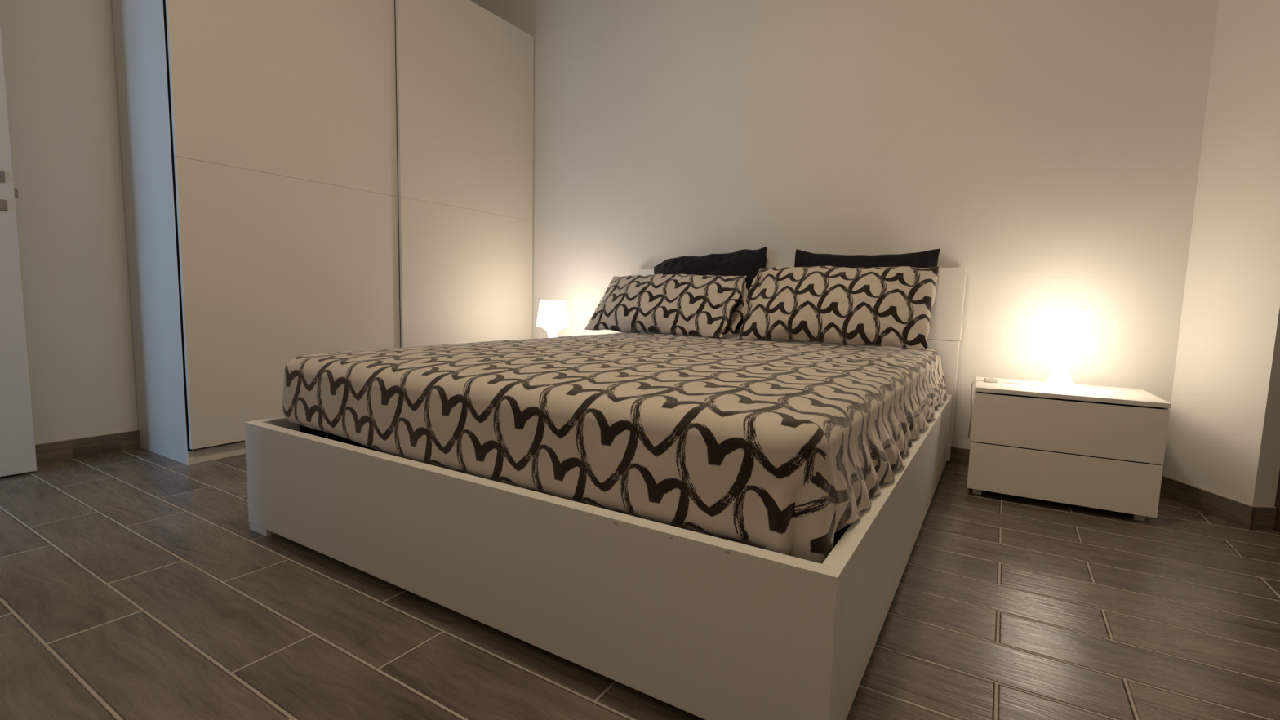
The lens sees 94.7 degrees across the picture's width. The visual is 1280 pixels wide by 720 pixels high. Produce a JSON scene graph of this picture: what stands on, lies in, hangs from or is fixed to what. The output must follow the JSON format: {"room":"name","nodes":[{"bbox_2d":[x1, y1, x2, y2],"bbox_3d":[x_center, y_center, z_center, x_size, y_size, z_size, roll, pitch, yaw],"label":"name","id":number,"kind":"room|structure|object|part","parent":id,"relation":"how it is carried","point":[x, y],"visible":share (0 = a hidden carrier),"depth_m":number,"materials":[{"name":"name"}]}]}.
{"room":"bedroom","nodes":[
{"label":"bedroom","id":0,"kind":"room"},
{"bbox_2d":[0,0,475,444],"bbox_3d":[-2.115,-1.121,2.918,0.100,3.000,3.343,5,7,31],"label":"wall","id":1,"kind":"structure","parent":0,"point":[60,68],"depth_m":2.47,"materials":[{"name":"paint"}]},
{"bbox_2d":[35,429,140,463],"bbox_3d":[-2.082,0.330,3.079,0.010,0.082,3.233,5,7,31],"label":"baseboard","id":2,"kind":"structure","parent":1,"relation":"attached to","point":[51,451],"depth_m":2.56,"materials":[{"name":"brown wood"}]},
{"bbox_2d":[0,447,1279,719],"bbox_3d":[0.223,0.708,0.789,6.572,0.080,4.963,5,7,31],"label":"floor","id":3,"kind":"structure","parent":0,"point":[136,584],"depth_m":1.34,"materials":[{"name":"brown wood"}]},
{"bbox_2d":[111,0,533,465],"bbox_3d":[-1.505,-0.871,3.321,0.548,2.450,2.049,5,7,31],"label":"wardrobe","id":4,"kind":"object","parent":3,"relation":"on","point":[300,177],"visible":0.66,"depth_m":2.75,"materials":[{"name":"laminate"}]},
{"bbox_3d":[-2.061,-0.798,2.476,0.494,2.450,0.022,5,7,31],"label":"panel","id":5,"kind":"part","parent":4,"relation":"part of","materials":[{"name":"laminate"}]},
{"bbox_3d":[-1.572,0.284,3.465,0.458,0.020,2.007,5,7,31],"label":"panel","id":6,"kind":"part","parent":4,"relation":"part of","materials":[{"name":"laminate"}]},
{"bbox_3d":[-1.552,-1.432,2.706,0.020,1.186,1.030,5,7,31],"label":"panel","id":7,"kind":"part","parent":4,"relation":"part of","materials":[{"name":"laminate"}]},
{"bbox_3d":[-1.582,-0.254,2.828,0.020,1.182,1.030,5,7,31],"label":"sliding door","id":8,"kind":"part","parent":4,"relation":"part of","materials":[{"name":"laminate"}]},
{"bbox_3d":[-1.001,-1.511,3.543,0.020,1.198,1.041,5,7,31],"label":"panel","id":9,"kind":"part","parent":4,"relation":"part of","materials":[{"name":"laminate"}]},
{"bbox_3d":[-1.031,-0.327,3.666,0.020,1.182,1.041,5,7,31],"label":"sliding door","id":10,"kind":"part","parent":4,"relation":"part of","materials":[{"name":"laminate"}]},
{"bbox_2d":[244,267,966,719],"bbox_3d":[0.138,0.051,2.271,1.788,0.916,2.242,5,7,31],"label":"frame","id":11,"kind":"object","parent":3,"relation":"on","point":[706,627],"visible":0.64,"depth_m":1.16,"materials":[{"name":"laminate"}]},
{"bbox_3d":[-0.610,0.263,2.739,0.032,0.314,2.150,5,7,31],"label":"rail","id":12,"kind":"part","parent":11,"relation":"part of","materials":[{"name":"white laminate"}]},
{"bbox_2d":[299,424,386,453],"bbox_3d":[0.140,0.146,2.282,1.575,0.254,2.062,5,7,31],"label":"mattress","id":13,"kind":"object","parent":11,"relation":"on","point":[302,428],"visible":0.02,"depth_m":1.72,"materials":[{"name":"black fabric"}]},
{"bbox_2d":[282,332,947,564],"bbox_3d":[0.136,0.093,2.258,1.741,0.306,2.120,5,7,31],"label":"fitted sheet","id":14,"kind":"object","parent":13,"relation":"on","point":[780,446],"visible":0.85,"depth_m":1.29,"materials":[{"name":"fabric"}]},
{"bbox_2d":[584,274,747,337],"bbox_3d":[0.133,-0.289,3.039,0.841,0.313,0.296,5,7,31],"label":"print pillow","id":15,"kind":"object","parent":14,"relation":"on","point":[691,304],"visible":0.99,"depth_m":2.93,"materials":[{"name":"fabric"}]},
{"bbox_2d":[653,246,767,328],"bbox_3d":[0.368,-0.376,3.270,0.703,0.497,0.183,5,7,28],"label":"pillow","id":16,"kind":"object","parent":14,"relation":"on","point":[748,263],"visible":0.29,"depth_m":3.20,"materials":[{"name":"fabric"}]},
{"bbox_2d":[736,266,941,350],"bbox_3d":[0.849,-0.244,2.583,0.793,0.341,0.292,5,7,32],"label":"print pillow","id":17,"kind":"object","parent":14,"relation":"on","point":[874,306],"visible":1,"depth_m":2.48,"materials":[{"name":"fabric"}]},
{"bbox_2d":[794,248,940,347],"bbox_3d":[1.048,-0.314,2.847,0.680,0.460,0.152,6,7,34],"label":"pillow","id":18,"kind":"object","parent":14,"relation":"on","point":[928,259],"visible":0.19,"depth_m":2.81,"materials":[{"name":"fabric"}]},
{"bbox_3d":[-0.450,0.410,1.364,1.760,0.314,0.033,5,7,31],"label":"footboard","id":19,"kind":"part","parent":11,"relation":"part of","materials":[{"name":"laminate"}]},
{"bbox_3d":[0.715,-0.321,3.156,1.788,0.331,0.039,5,7,31],"label":"headboard","id":20,"kind":"part","parent":11,"relation":"part of","materials":[{"name":"white laminate"}]},
{"bbox_3d":[0.703,0.125,3.204,1.782,0.560,0.037,5,7,31],"label":"headboard","id":21,"kind":"part","parent":11,"relation":"part of","materials":[{"name":"white laminate"}]},
{"bbox_3d":[0.859,0.394,1.838,0.032,0.314,2.150,5,7,31],"label":"rail","id":22,"kind":"part","parent":11,"relation":"part of","materials":[{"name":"white laminate"}]},
{"bbox_2d":[966,376,1171,520],"bbox_3d":[1.646,0.326,2.343,0.580,0.432,0.415,5,7,30],"label":"nightstand","id":23,"kind":"object","parent":3,"relation":"on","point":[1101,447],"visible":0.98,"depth_m":2.16,"materials":[{"name":"white laminate"}]},
{"bbox_2d":[968,309,1095,437],"bbox_3d":[1.554,0.088,2.411,0.240,0.590,0.461,-3,7,-37],"label":"table lamp","id":24,"kind":"object","parent":23,"relation":"on","point":[1064,335],"visible":1,"depth_m":2.25,"materials":[{"name":"white"}]},
{"bbox_3d":[1.457,0.220,2.557,0.054,0.294,0.253,5,7,31],"label":"power cord","id":25,"kind":"part","parent":24,"relation":"part of","materials":[{"name":"white plastic"}]},
{"bbox_2d":[984,377,998,382],"bbox_3d":[1.452,0.083,2.440,0.050,0.020,0.030,5,7,31],"label":"switch","id":26,"kind":"object","parent":24,"relation":"attached to","point":[989,380],"depth_m":2.43,"materials":[{"name":"white plastic"}]},
{"bbox_3d":[1.546,0.095,2.411,0.156,0.008,0.026,4,7,25],"label":"power cord","id":27,"kind":"part","parent":24,"relation":"part of","materials":[{"name":"white plastic"}]},
{"bbox_3d":[1.656,-0.115,2.298,0.198,0.157,0.198,5,7,31],"label":"lamp shade","id":28,"kind":"part","parent":24,"relation":"part of","materials":[{"name":"white"}]},
{"bbox_3d":[1.546,0.434,2.182,0.578,0.184,0.016,5,7,30],"label":"drawer","id":29,"kind":"part","parent":23,"relation":"part of","materials":[{"name":"white laminate"}]},
{"bbox_3d":[1.551,0.243,2.163,0.578,0.191,0.016,5,7,30],"label":"drawer","id":30,"kind":"part","parent":23,"relation":"part of","materials":[{"name":"white laminate"}]},
{"bbox_3d":[1.652,0.119,2.322,0.580,0.016,0.415,5,7,30],"label":"panel","id":31,"kind":"part","parent":23,"relation":"part of","materials":[{"name":"white laminate"}]},
{"bbox_3d":[-0.512,0.143,3.662,0.580,0.413,0.415,5,7,31],"label":"nightstand","id":32,"kind":"object","parent":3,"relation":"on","visible":0},
{"bbox_2d":[536,299,568,337],"bbox_3d":[-0.529,-0.210,3.581,0.198,0.305,0.198,5,7,31],"label":"table lamp","id":33,"kind":"object","parent":32,"relation":"on","point":[553,315],"visible":0.71,"depth_m":3.50,"materials":[{"name":"white"}]},
{"bbox_2d":[475,0,1218,470],"bbox_3d":[0.819,-1.069,3.133,4.872,3.000,0.100,5,7,31],"label":"wall","id":34,"kind":"structure","parent":0,"point":[1049,151],"depth_m":2.80,"materials":[{"name":"paint"}]},
{"bbox_2d":[946,446,969,466],"bbox_3d":[0.442,0.358,3.428,3.940,0.082,0.010,5,7,31],"label":"baseboard","id":35,"kind":"structure","parent":34,"relation":"attached to","point":[958,455],"depth_m":2.77,"materials":[{"name":"brown wood"}]},
{"bbox_2d":[1162,0,1279,506],"bbox_3d":[2.236,-0.923,2.072,0.160,3.000,0.361,2,6,1],"label":"wall","id":36,"kind":"structure","parent":0,"point":[1223,437],"depth_m":2.12,"materials":[{"name":"paint"}]},
{"bbox_2d":[1160,475,1255,529],"bbox_3d":[2.114,0.527,2.215,0.010,0.082,0.363,2,6,1],"label":"baseboard","id":37,"kind":"structure","parent":36,"relation":"attached to","point":[1231,510],"depth_m":2.19,"materials":[{"name":"brown wood"}]},
{"bbox_2d":[1249,505,1276,530],"bbox_3d":[2.148,0.546,2.038,0.082,0.082,0.010,2,6,1],"label":"baseboard","id":38,"kind":"structure","parent":36,"relation":"attached to","point":[1264,517],"depth_m":2.03,"materials":[{"name":"brown wood"}]},
{"bbox_3d":[-2.844,-0.990,1.469,0.192,3.000,0.100,5,7,31],"label":"wall","id":39,"kind":"structure","parent":0,"visible":0},
{"bbox_2d":[0,22,37,476],"bbox_3d":[-2.545,-0.575,1.872,0.099,2.092,0.812,5,7,33],"label":"door","id":40,"kind":"structure","parent":39,"relation":"in","point":[17,442],"depth_m":2.23,"materials":[{"name":"paint"}]},
{"bbox_3d":[2.196,-0.670,-0.370,1.495,3.000,2.358,5,7,31],"label":"wall","id":41,"kind":"structure","parent":0,"visible":0},
{"bbox_2d":[1273,470,1279,532],"bbox_3d":[2.236,-0.457,1.461,0.050,2.200,0.950,2,6,1],"label":"door","id":42,"kind":"structure","parent":41,"relation":"in","point":[1277,525],"depth_m":2.03,"materials":[{"name":"brown wood"}]}
]}

